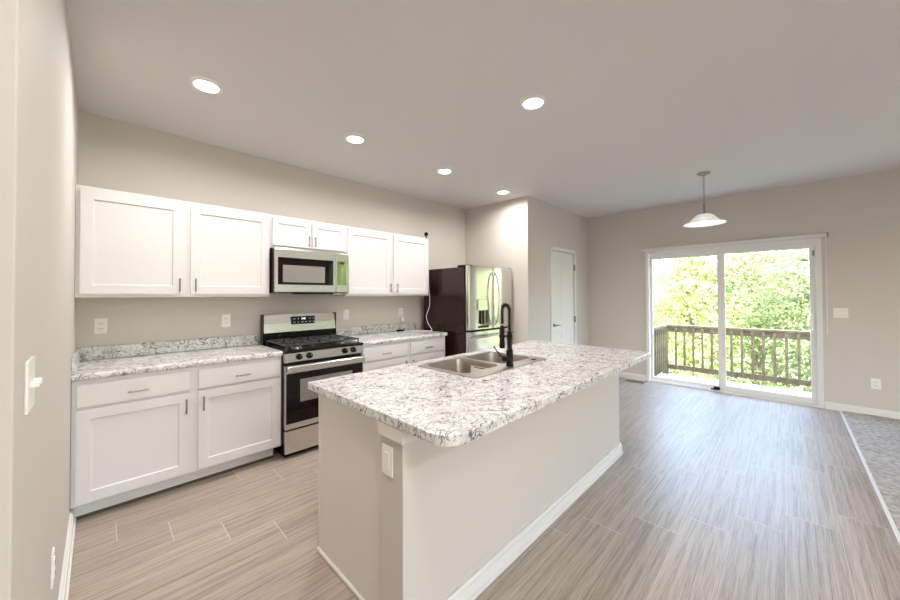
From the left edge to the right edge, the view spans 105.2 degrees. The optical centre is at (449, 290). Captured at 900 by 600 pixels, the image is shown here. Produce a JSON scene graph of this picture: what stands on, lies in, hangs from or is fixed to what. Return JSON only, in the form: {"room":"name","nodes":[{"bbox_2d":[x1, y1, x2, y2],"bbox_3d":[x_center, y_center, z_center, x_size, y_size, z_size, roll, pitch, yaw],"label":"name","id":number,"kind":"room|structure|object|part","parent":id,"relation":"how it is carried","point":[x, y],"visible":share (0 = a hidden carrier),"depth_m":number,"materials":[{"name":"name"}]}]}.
{"room":"kitchen","nodes":[
{"label":"kitchen","id":0,"kind":"room"},
{"bbox_2d":[0,0,78,599],"bbox_3d":[-1.840,0.036,1.543,2.639,2.766,0.140,-1,-1,44],"label":"wall","id":1,"kind":"structure","parent":0,"point":[39,111],"depth_m":0.88,"materials":[{"name":"grey paint"}]},
{"bbox_2d":[24,356,41,414],"bbox_3d":[-0.976,0.219,0.808,0.118,0.118,0.020,-1,-1,44],"label":"light switch","id":2,"kind":"object","parent":1,"relation":"attached to","point":[30,382],"visible":1,"depth_m":0.78,"materials":[{"name":"white plastic"}]},
{"bbox_3d":[-0.981,0.219,0.803,0.118,0.118,0.006,-1,-1,44],"label":"plate","id":3,"kind":"part","parent":2,"relation":"part of","materials":[{"name":"white plastic"}]},
{"bbox_2d":[50,547,55,589],"bbox_3d":[-1.452,1.014,1.258,0.072,0.118,0.010,-1,-1,44],"label":"wall outlet","id":4,"kind":"object","parent":1,"relation":"attached to","point":[53,557],"visible":1,"depth_m":1.23,"materials":[{"name":"grey plastic"}]},
{"bbox_2d":[58,508,75,599],"bbox_3d":[-1.582,1.373,1.394,2.095,0.088,0.026,-1,-1,44],"label":"baseboard","id":5,"kind":"structure","parent":1,"relation":"attached to","point":[68,552],"depth_m":1.74,"materials":[{"name":"white"}]},
{"bbox_2d":[76,110,464,347],"bbox_3d":[-1.341,0.069,4.038,0.140,2.766,4.404,-1,-1,44],"label":"wall","id":6,"kind":"structure","parent":0,"point":[113,154],"depth_m":3.22,"materials":[{"name":"grey paint"}]},
{"bbox_2d":[94,318,107,333],"bbox_3d":[-2.641,0.271,2.600,0.010,0.118,0.072,-1,-1,44],"label":"wall outlet","id":7,"kind":"object","parent":6,"relation":"attached to","point":[100,324],"visible":1,"depth_m":2.60,"materials":[{"name":"grey plastic"}]},
{"bbox_2d":[80,334,258,360],"bbox_3d":[-2.293,0.474,2.944,0.019,0.098,1.193,-1,-1,44],"label":"backsplash","id":8,"kind":"structure","parent":6,"relation":"attached to","point":[148,348],"depth_m":2.84,"materials":[{"name":"white stone"}]},
{"bbox_2d":[75,184,269,297],"bbox_3d":[-2.181,-0.326,2.830,0.361,0.762,1.212,-1,-1,44],"label":"upper cabinet","id":9,"kind":"object","parent":6,"relation":"attached to","point":[127,244],"visible":1,"depth_m":2.63,"materials":[{"name":"white wood"}]},
{"bbox_3d":[-2.297,-0.329,2.511,0.019,0.712,0.554,-1,-1,44],"label":"door","id":10,"kind":"part","parent":9,"relation":"part of","materials":[{"name":"white wood"}]},
{"bbox_3d":[-1.867,-0.324,2.950,0.019,0.712,0.578,-1,-1,44],"label":"door","id":11,"kind":"part","parent":9,"relation":"part of","materials":[{"name":"white wood"}]},
{"bbox_2d":[221,314,229,326],"bbox_3d":[-2.072,0.281,3.181,0.010,0.118,0.072,-1,-1,44],"label":"wall outlet","id":12,"kind":"object","parent":6,"relation":"attached to","point":[225,318],"visible":1,"depth_m":3.18,"materials":[{"name":"grey plastic"}]},
{"bbox_2d":[270,214,344,253],"bbox_3d":[-1.491,-0.546,3.538,0.361,0.307,0.761,-1,-1,44],"label":"upper cabinet","id":13,"kind":"object","parent":6,"relation":"attached to","point":[285,232],"visible":0.89,"depth_m":3.40,"materials":[{"name":"white wood"}]},
{"bbox_3d":[-1.518,-0.548,3.310,0.019,0.257,0.357,-1,-1,44],"label":"door","id":14,"kind":"part","parent":13,"relation":"part of","materials":[{"name":"white wood"}]},
{"bbox_2d":[269,247,348,294],"bbox_3d":[-1.469,-0.173,3.514,0.415,0.436,0.740,-1,-1,44],"label":"microwave","id":15,"kind":"object","parent":13,"relation":"attached to","point":[294,271],"visible":0.98,"depth_m":3.33,"materials":[{"name":"silver metal"}]},
{"bbox_3d":[-1.222,-0.175,3.478,0.011,0.238,0.022,-1,-1,44],"label":"handle","id":16,"kind":"part","parent":15,"relation":"part of","materials":[{"name":"black glass"}]},
{"bbox_3d":[-1.133,-0.180,3.604,0.032,0.402,0.141,-1,-1,44],"label":"control panel","id":17,"kind":"part","parent":15,"relation":"part of","materials":[{"name":"silver metal"}]},
{"bbox_3d":[-1.260,-0.546,3.574,0.019,0.257,0.354,-1,-1,44],"label":"door","id":18,"kind":"part","parent":13,"relation":"part of","materials":[{"name":"white wood"}]},
{"bbox_2d":[343,310,348,319],"bbox_3d":[-1.223,0.286,4.049,0.010,0.118,0.072,-1,-1,44],"label":"light switch","id":19,"kind":"object","parent":6,"relation":"attached to","point":[345,312],"visible":1,"depth_m":4.04,"materials":[{"name":"white plastic"}]},
{"bbox_2d":[336,322,415,335],"bbox_3d":[-0.911,0.488,4.356,0.019,0.098,1.232,-1,-1,44],"label":"backsplash","id":20,"kind":"structure","parent":6,"relation":"attached to","point":[345,331],"depth_m":4.31,"materials":[{"name":"white stone"}]},
{"bbox_2d":[332,226,427,295],"bbox_3d":[-0.802,-0.312,4.238,0.361,0.762,1.203,-1,-1,44],"label":"upper cabinet","id":21,"kind":"object","parent":6,"relation":"attached to","point":[381,263],"visible":0.94,"depth_m":4.07,"materials":[{"name":"white wood"}]},
{"bbox_3d":[-0.911,-0.315,3.927,0.019,0.712,0.563,-1,-1,44],"label":"door","id":22,"kind":"part","parent":21,"relation":"part of","materials":[{"name":"white wood"}]},
{"bbox_3d":[-0.490,-0.310,4.356,0.019,0.712,0.556,-1,-1,44],"label":"door","id":23,"kind":"part","parent":21,"relation":"part of","materials":[{"name":"white wood"}]},
{"bbox_2d":[411,232,431,330],"bbox_3d":[-0.377,-0.118,4.578,0.279,1.312,0.075,0,-1,1],"label":"power cord","id":24,"kind":"object","parent":21,"relation":"attached to","point":[425,233],"visible":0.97,"depth_m":4.57,"materials":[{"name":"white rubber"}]},
{"bbox_2d":[398,308,402,316],"bbox_3d":[-0.661,0.295,4.622,0.010,0.118,0.072,-1,-1,44],"label":"wall outlet","id":25,"kind":"object","parent":6,"relation":"attached to","point":[400,310],"visible":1,"depth_m":4.61,"materials":[{"name":"grey plastic"}]},
{"bbox_2d":[67,0,899,217],"bbox_3d":[2.056,-1.501,0.493,9.994,0.250,9.039,-1,-1,44],"label":"ceiling","id":26,"kind":"structure","parent":0,"point":[643,97],"depth_m":2.26,"materials":[{"name":"white paint"}]},
{"bbox_2d":[189,77,222,93],"bbox_3d":[-1.590,-1.333,2.245,0.184,0.010,0.184,-1,-1,44],"label":"recessed light","id":27,"kind":"object","parent":26,"relation":"in","point":[203,84],"visible":1,"depth_m":2.23,"materials":[{"name":"white plastic"}]},
{"bbox_2d":[344,134,365,143],"bbox_3d":[-0.832,-1.325,3.019,0.184,0.010,0.184,-1,-1,44],"label":"recessed light","id":28,"kind":"object","parent":26,"relation":"in","point":[351,138],"visible":1,"depth_m":3.01,"materials":[{"name":"white plastic"}]},
{"bbox_2d":[436,168,452,173],"bbox_3d":[-0.059,-1.317,3.809,0.184,0.010,0.184,-1,-1,44],"label":"recessed light","id":29,"kind":"object","parent":26,"relation":"in","point":[441,170],"visible":1,"depth_m":3.80,"materials":[{"name":"white plastic"}]},
{"bbox_2d":[496,190,509,193],"bbox_3d":[0.711,-1.309,4.595,0.184,0.010,0.184,-1,-1,44],"label":"recessed light","id":30,"kind":"object","parent":26,"relation":"in","point":[499,191],"visible":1,"depth_m":4.59,"materials":[{"name":"white plastic"}]},
{"bbox_2d":[520,95,545,109],"bbox_3d":[0.594,-1.338,2.459,0.184,0.010,0.184,-1,-1,44],"label":"recessed light","id":31,"kind":"object","parent":26,"relation":"in","point":[533,102],"visible":1,"depth_m":2.44,"materials":[{"name":"white plastic"}]},
{"bbox_2d":[683,171,726,226],"bbox_3d":[2.884,-1.042,3.904,0.396,0.580,0.396,-1,-1,44],"label":"pendant light","id":32,"kind":"object","parent":26,"relation":"hanging from","point":[704,219],"visible":1,"depth_m":3.89,"materials":[{"name":"white glass"}]},
{"bbox_3d":[2.885,-0.809,3.901,0.396,0.114,0.396,-1,-1,44],"label":"lamp shade","id":33,"kind":"part","parent":32,"relation":"part of","materials":[{"name":"white glass"}]},
{"bbox_2d":[68,377,899,599],"bbox_3d":[2.067,1.450,0.452,9.714,0.120,8.759,-1,-1,44],"label":"floor","id":34,"kind":"structure","parent":0,"point":[710,495],"depth_m":2.05,"materials":[{"name":"brown wood"}]},
{"bbox_2d":[70,356,280,519],"bbox_3d":[-2.068,0.998,2.706,0.659,0.876,1.212,-1,-1,44],"label":"base cabinet","id":35,"kind":"object","parent":34,"relation":"on","point":[135,437],"visible":0.93,"depth_m":2.40,"materials":[{"name":"white wood"}]},
{"bbox_3d":[-2.075,1.020,2.285,0.019,0.568,0.560,-1,-1,44],"label":"door","id":36,"kind":"part","parent":35,"relation":"part of","materials":[{"name":"white wood"}]},
{"bbox_3d":[-2.076,0.653,2.289,0.018,0.136,0.560,-1,-1,44],"label":"drawer","id":37,"kind":"part","parent":35,"relation":"part of","materials":[{"name":"white wood"}]},
{"bbox_3d":[-2.059,0.662,2.272,0.032,0.010,0.104,-1,-1,44],"label":"handle","id":38,"kind":"part","parent":35,"relation":"part of","materials":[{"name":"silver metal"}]},
{"bbox_2d":[71,334,282,381],"bbox_3d":[-2.079,0.490,2.721,0.637,0.140,1.213,-1,-1,44],"label":"countertop","id":39,"kind":"structure","parent":35,"relation":"on","point":[96,362],"depth_m":2.66,"materials":[{"name":"white stone"}]},
{"bbox_3d":[-1.880,0.829,2.452,0.032,0.104,0.010,-1,-1,44],"label":"handle","id":40,"kind":"part","parent":35,"relation":"part of","materials":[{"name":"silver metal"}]},
{"bbox_3d":[-1.809,0.830,2.525,0.032,0.104,0.010,-1,-1,44],"label":"handle","id":41,"kind":"part","parent":35,"relation":"part of","materials":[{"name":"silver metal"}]},
{"bbox_3d":[-1.648,0.657,2.727,0.018,0.136,0.568,-1,-1,44],"label":"drawer","id":42,"kind":"part","parent":35,"relation":"part of","materials":[{"name":"white wood"}]},
{"bbox_3d":[-1.647,1.025,2.722,0.019,0.568,0.568,-1,-1,44],"label":"door","id":43,"kind":"part","parent":35,"relation":"part of","materials":[{"name":"white wood"}]},
{"bbox_2d":[260,312,364,457],"bbox_3d":[-1.339,0.839,3.376,0.687,1.207,0.758,-1,-1,44],"label":"gas range","id":44,"kind":"object","parent":34,"relation":"on","point":[311,347],"visible":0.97,"depth_m":3.11,"materials":[{"name":"silver metal"}]},
{"bbox_3d":[-1.297,0.576,2.974,0.041,0.054,0.054,-1,-1,44],"label":"knob","id":45,"kind":"part","parent":44,"relation":"part of","materials":[{"name":"black plastic"}]},
{"bbox_3d":[-1.142,1.298,3.178,0.039,0.193,0.748,-1,-1,44],"label":"storage drawer","id":46,"kind":"part","parent":44,"relation":"part of","materials":[{"name":"silver metal"}]},
{"bbox_3d":[-1.234,0.577,3.039,0.041,0.054,0.054,-1,-1,44],"label":"knob","id":47,"kind":"part","parent":44,"relation":"part of","materials":[{"name":"black plastic"}]},
{"bbox_2d":[261,339,363,353],"bbox_3d":[-1.351,0.523,3.390,0.625,0.042,0.758,-1,-1,44],"label":"cooktop","id":48,"kind":"object","parent":44,"relation":"in","point":[287,346],"depth_m":3.23,"materials":[{"name":"grey metal"}]},
{"bbox_3d":[-1.145,0.582,3.187,0.039,0.079,0.756,-1,-1,44],"label":"control panel","id":49,"kind":"part","parent":44,"relation":"part of","materials":[{"name":"silver metal"}]},
{"bbox_3d":[-1.142,0.918,3.181,0.044,0.538,0.748,-1,-1,44],"label":"oven door","id":50,"kind":"part","parent":44,"relation":"part of","materials":[{"name":"silver metal"}]},
{"bbox_3d":[-1.113,0.676,3.155,0.050,0.055,0.744,-1,-1,44],"label":"handle","id":51,"kind":"part","parent":44,"relation":"part of","materials":[{"name":"silver metal"}]},
{"bbox_2d":[361,336,444,371],"bbox_3d":[-0.685,1.012,4.118,0.659,0.876,1.215,-1,-1,44],"label":"base cabinet","id":52,"kind":"object","parent":34,"relation":"on","point":[377,356],"visible":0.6,"depth_m":3.85,"materials":[{"name":"white wood"}]},
{"bbox_3d":[-0.693,0.667,3.703,0.018,0.136,0.563,-1,-1,44],"label":"drawer","id":53,"kind":"part","parent":52,"relation":"part of","materials":[{"name":"white wood"}]},
{"bbox_3d":[-0.691,1.035,3.698,0.019,0.568,0.563,-1,-1,44],"label":"door","id":54,"kind":"part","parent":52,"relation":"part of","materials":[{"name":"white wood"}]},
{"bbox_2d":[336,322,447,345],"bbox_3d":[-0.690,0.504,4.140,0.637,0.140,1.232,-1,-1,44],"label":"countertop","id":55,"kind":"structure","parent":52,"relation":"on","point":[385,333],"depth_m":4.15,"materials":[{"name":"white stone"}]},
{"bbox_3d":[-0.263,0.671,4.142,0.018,0.136,0.544,-1,-1,44],"label":"drawer","id":56,"kind":"part","parent":52,"relation":"part of","materials":[{"name":"white wood"}]},
{"bbox_3d":[-0.262,1.039,4.137,0.019,0.568,0.544,-1,-1,44],"label":"door","id":57,"kind":"part","parent":52,"relation":"part of","materials":[{"name":"white wood"}]},
{"bbox_2d":[424,264,513,356],"bbox_3d":[0.292,0.572,4.801,0.927,1.768,0.933,-1,-1,44],"label":"refrigerator","id":58,"kind":"object","parent":34,"relation":"on","point":[465,301],"visible":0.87,"depth_m":4.44,"materials":[{"name":"silver"}]},
{"bbox_3d":[0.380,0.092,4.388,0.067,0.805,0.460,-1,-1,44],"label":"door","id":59,"kind":"part","parent":58,"relation":"part of","materials":[{"name":"silver metal"}]},
{"bbox_3d":[0.549,0.957,4.545,0.067,0.870,0.933,-1,-1,44],"label":"freezer drawer","id":60,"kind":"part","parent":58,"relation":"part of","materials":[{"name":"silver metal"}]},
{"bbox_3d":[0.593,0.584,4.505,0.083,0.028,0.837,-1,-1,44],"label":"handle","id":61,"kind":"part","parent":58,"relation":"part of","materials":[{"name":"silver metal"}]},
{"bbox_3d":[0.558,0.110,4.476,0.025,0.689,0.078,0,-1,-25],"label":"handle","id":62,"kind":"part","parent":58,"relation":"part of","materials":[{"name":"silver metal"}]},
{"bbox_3d":[0.625,0.111,4.544,0.078,0.689,0.025,-1,-1,23],"label":"handle","id":63,"kind":"part","parent":58,"relation":"part of","materials":[{"name":"silver metal"}]},
{"bbox_3d":[0.709,0.096,4.723,0.067,0.805,0.467,-1,-1,44],"label":"door","id":64,"kind":"part","parent":58,"relation":"part of","materials":[{"name":"silver metal"}]},
{"bbox_2d":[317,372,623,599],"bbox_3d":[0.387,0.986,2.439,0.814,0.876,2.425,-1,-1,44],"label":"kitchen island","id":65,"kind":"object","parent":34,"relation":"on","point":[448,522],"visible":0.61,"depth_m":1.66,"materials":[{"name":"grey paint"}]},
{"bbox_3d":[-0.443,1.404,1.583,0.814,0.022,0.044,-1,-1,44],"label":"shoe molding","id":66,"kind":"part","parent":65,"relation":"part of","materials":[{"name":"white"}]},
{"bbox_3d":[-0.490,0.978,1.672,0.632,0.876,0.018,-1,-1,44],"label":"panel","id":67,"kind":"part","parent":65,"relation":"part of","materials":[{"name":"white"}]},
{"bbox_2d":[382,443,392,477],"bbox_3d":[-0.253,0.684,1.385,0.072,0.118,0.010,-1,-1,44],"label":"electrical outlet","id":68,"kind":"object","parent":65,"relation":"attached to","point":[387,451],"visible":1,"depth_m":1.38,"materials":[{"name":"white plastic"}]},
{"bbox_3d":[0.602,0.571,2.223,0.166,0.054,2.411,-1,-1,44],"label":"trim","id":69,"kind":"part","parent":65,"relation":"part of","materials":[{"name":"white wood"}]},
{"bbox_2d":[308,340,649,446],"bbox_3d":[0.440,0.526,2.361,1.092,0.040,2.383,-1,-1,44],"label":"island countertop","id":70,"kind":"structure","parent":65,"relation":"on","point":[438,408],"depth_m":1.74,"materials":[{"name":"white stone"}]},
{"bbox_2d":[418,351,545,377],"bbox_3d":[0.248,0.598,2.417,0.518,0.201,0.834,-1,-1,44],"label":"sink","id":71,"kind":"object","parent":70,"relation":"in","point":[478,365],"visible":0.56,"depth_m":2.46,"materials":[{"name":"silver metal"}]},
{"bbox_3d":[0.083,0.601,2.304,0.376,0.193,0.358,-1,-1,44],"label":"bowl","id":72,"kind":"part","parent":71,"relation":"part of","materials":[{"name":"silver metal"}]},
{"bbox_3d":[0.360,0.604,2.587,0.376,0.193,0.358,-1,-1,44],"label":"bowl","id":73,"kind":"part","parent":71,"relation":"part of","materials":[{"name":"silver metal"}]},
{"bbox_2d":[494,303,513,366],"bbox_3d":[0.346,0.290,2.269,0.108,0.420,0.135,-1,-1,44],"label":"spring faucet","id":74,"kind":"object","parent":70,"relation":"on","point":[508,358],"visible":1,"depth_m":2.27,"materials":[{"name":"black metal"}]},
{"bbox_3d":[0.344,0.415,2.249,0.121,0.103,0.040,0,-1,-27],"label":"lever","id":75,"kind":"part","parent":74,"relation":"part of","materials":[{"name":"black metal"}]},
{"bbox_3d":[0.372,0.306,2.301,0.101,0.030,0.044,-1,-1,44],"label":"holder arm","id":76,"kind":"part","parent":74,"relation":"part of","materials":[{"name":"black metal"}]},
{"bbox_3d":[0.619,1.373,2.216,0.181,0.092,2.413,-1,-1,44],"label":"baseboard","id":77,"kind":"part","parent":65,"relation":"part of","materials":[{"name":"white"}]},
{"bbox_2d":[626,379,644,383],"bbox_3d":[2.945,1.452,5.471,0.260,0.007,0.120,-1,-1,44],"label":"floor vent","id":78,"kind":"object","parent":34,"relation":"in","point":[627,379],"visible":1,"depth_m":5.46,"materials":[{"name":"grey metal"}]},
{"bbox_2d":[839,410,899,544],"bbox_3d":[1.563,1.393,0.946,0.020,0.012,8.759,-1,-1,44],"label":"trim","id":79,"kind":"structure","parent":34,"relation":"on","point":[890,519],"depth_m":2.46,"materials":[{"name":"white"}]},
{"bbox_2d":[842,411,899,532],"bbox_3d":[3.554,1.358,-1.002,5.551,0.013,8.757,-1,-1,44],"label":"carpet","id":80,"kind":"object","parent":34,"relation":"on","point":[877,438],"visible":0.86,"depth_m":3.03,"materials":[{"name":"beige carpet"}]},
{"bbox_2d":[465,197,520,343],"bbox_3d":[0.664,0.077,5.241,1.044,2.766,0.120,-1,-1,44],"label":"wall","id":81,"kind":"structure","parent":0,"point":[492,231],"depth_m":5.10,"materials":[{"name":"grey paint"}]},
{"bbox_2d":[520,196,588,345],"bbox_3d":[1.741,0.077,5.509,0.120,2.766,2.009,-1,-1,44],"label":"wall","id":82,"kind":"structure","parent":0,"point":[543,225],"depth_m":5.07,"materials":[{"name":"grey paint"}]},
{"bbox_2d":[549,246,576,343],"bbox_3d":[1.821,0.396,5.484,0.100,2.128,0.876,-1,-1,44],"label":"door","id":83,"kind":"structure","parent":82,"relation":"in","point":[563,324],"depth_m":5.49,"materials":[{"name":"white wood"}]},
{"bbox_2d":[588,168,899,411],"bbox_3d":[5.174,0.039,3.651,9.714,2.766,0.140,-1,-1,44],"label":"wall","id":84,"kind":"structure","parent":0,"point":[860,214],"depth_m":4.16,"materials":[{"name":"grey paint"}]},
{"bbox_2d":[619,372,645,380],"bbox_3d":[2.813,1.417,5.833,0.925,0.088,0.026,-1,-1,44],"label":"baseboard","id":85,"kind":"structure","parent":84,"relation":"attached to","point":[621,374],"depth_m":5.65,"materials":[{"name":"white wood"}]},
{"bbox_2d":[645,237,823,408],"bbox_3d":[3.881,0.416,4.890,1.925,2.095,0.234,-1,-1,44],"label":"door","id":86,"kind":"structure","parent":84,"relation":"in","point":[815,322],"depth_m":4.68,"materials":[{"name":"white plastic"}]},
{"bbox_3d":[3.558,0.419,5.225,0.915,2.000,0.037,-1,-1,44],"label":"fixed panel","id":87,"kind":"part","parent":86,"relation":"part of","materials":[{"name":"white"}]},
{"bbox_2d":[642,232,828,334],"bbox_3d":[3.826,-0.070,4.830,2.023,1.225,0.060,-1,-1,44],"label":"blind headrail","id":88,"kind":"object","parent":86,"relation":"attached to","point":[825,235],"visible":1,"depth_m":4.56,"materials":[{"name":"white plastic"}]},
{"bbox_3d":[3.822,-0.653,4.839,2.000,0.044,0.056,-1,-1,44],"label":"rail","id":89,"kind":"part","parent":88,"relation":"part of","materials":[{"name":"white plastic"}]},
{"bbox_3d":[4.170,0.401,4.568,0.970,1.985,0.040,-1,-1,44],"label":"sliding panel","id":90,"kind":"part","parent":86,"relation":"part of","materials":[{"name":"white"}]},
{"bbox_3d":[4.440,0.397,4.228,0.077,0.210,0.031,0,-1,-27],"label":"handle","id":91,"kind":"part","parent":86,"relation":"part of","materials":[{"name":"white plastic"}]},
{"bbox_2d":[833,308,847,317],"bbox_3d":[4.628,0.270,4.072,0.118,0.118,0.020,-1,-1,44],"label":"light switch","id":92,"kind":"object","parent":84,"relation":"attached to","point":[837,312],"visible":1,"depth_m":4.08,"materials":[{"name":"white plastic"}]},
{"bbox_2d":[825,401,899,418],"bbox_3d":[6.550,1.352,2.175,5.655,0.088,0.026,-1,-1,44],"label":"baseboard","id":93,"kind":"structure","parent":84,"relation":"attached to","point":[828,405],"depth_m":3.94,"materials":[{"name":"white wood"}]},
{"bbox_2d":[871,378,880,389],"bbox_3d":[4.816,1.058,3.888,0.072,0.118,0.010,-1,-1,44],"label":"wall outlet","id":94,"kind":"object","parent":84,"relation":"attached to","point":[875,383],"visible":1,"depth_m":3.89,"materials":[{"name":"grey plastic"}]},
{"label":"outside","id":95,"kind":"structure","parent":0,"visible":0},
{"bbox_2d":[657,373,810,396],"bbox_3d":[5.311,1.663,4.482,4.720,0.260,1.261,-1,-1,44],"label":"deck","id":96,"kind":"object","parent":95,"point":[669,375],"visible":0.19,"depth_m":5.66,"materials":[{"name":"white wood"}]},
{"bbox_2d":[653,324,810,386],"bbox_3d":[5.319,1.072,4.508,4.710,0.922,1.260,-1,-1,44],"label":"deck railing","id":97,"kind":"object","parent":96,"relation":"on","point":[661,338],"visible":0.61,"depth_m":5.76,"materials":[{"name":"brown wood"}]},
{"bbox_3d":[4.072,1.123,6.499,0.090,0.884,0.090,-1,-1,44],"label":"post","id":98,"kind":"part","parent":97,"relation":"part of","materials":[{"name":"brown wood"}]},
{"bbox_3d":[5.304,0.675,4.527,4.670,0.127,1.260,-1,-1,44],"label":"rail","id":99,"kind":"part","parent":97,"relation":"part of","materials":[{"name":"brown wood"}]},
{"bbox_3d":[5.277,1.390,4.484,4.565,0.085,1.170,-1,-1,44],"label":"rail","id":100,"kind":"part","parent":97,"relation":"part of","materials":[{"name":"brown wood"}]},
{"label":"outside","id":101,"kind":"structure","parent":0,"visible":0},
{"bbox_2d":[655,314,809,390],"bbox_3d":[23.219,3.478,23.661,90.000,0.300,53.651,-1,-1,44],"label":"ground","id":102,"kind":"structure","parent":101,"point":[702,376],"depth_m":14.42,"materials":[{"name":"green plant"}]},
{"bbox_2d":[653,261,749,373],"bbox_3d":[9.318,1.006,13.257,3.762,4.498,3.067,-1,-1,42],"label":"leafy tree","id":103,"kind":"object","parent":102,"relation":"on","point":[682,372],"visible":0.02,"depth_m":13.23,"materials":[{"name":"green plant"}]},
{"bbox_2d":[653,253,769,385],"bbox_3d":[6.730,0.841,9.623,3.402,4.746,2.973,0,-1,-31],"label":"leafy tree","id":104,"kind":"object","parent":102,"relation":"on","point":[690,301],"visible":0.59,"depth_m":9.23,"materials":[{"name":"green plant"}]},
{"bbox_2d":[659,369,809,390],"bbox_3d":[7.846,2.927,7.787,10.952,1.593,6.061,-1,-1,44],"label":"undergrowth","id":105,"kind":"object","parent":102,"relation":"on","point":[672,370],"visible":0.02,"depth_m":10.16,"materials":[{"name":"green plant"}]},
{"bbox_2d":[682,249,810,391],"bbox_3d":[8.109,0.750,9.191,3.303,4.906,3.752,-1,-1,35],"label":"leafy tree","id":106,"kind":"object","parent":102,"relation":"on","point":[745,262],"visible":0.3,"depth_m":8.88,"materials":[{"name":"green plant"}]},
{"bbox_2d":[709,249,810,391],"bbox_3d":[7.675,0.943,7.070,3.586,4.468,3.269,0,-1,-5],"label":"leafy tree","id":107,"kind":"object","parent":102,"relation":"on","point":[803,260],"visible":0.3,"depth_m":7.34,"materials":[{"name":"green plant"}]},
{"bbox_2d":[727,253,809,376],"bbox_3d":[11.677,0.861,12.430,2.973,4.746,3.402,0,-1,-4],"label":"leafy tree","id":108,"kind":"object","parent":102,"relation":"on","point":[786,291],"visible":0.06,"depth_m":12.26,"materials":[{"name":"green plant"}]}
]}

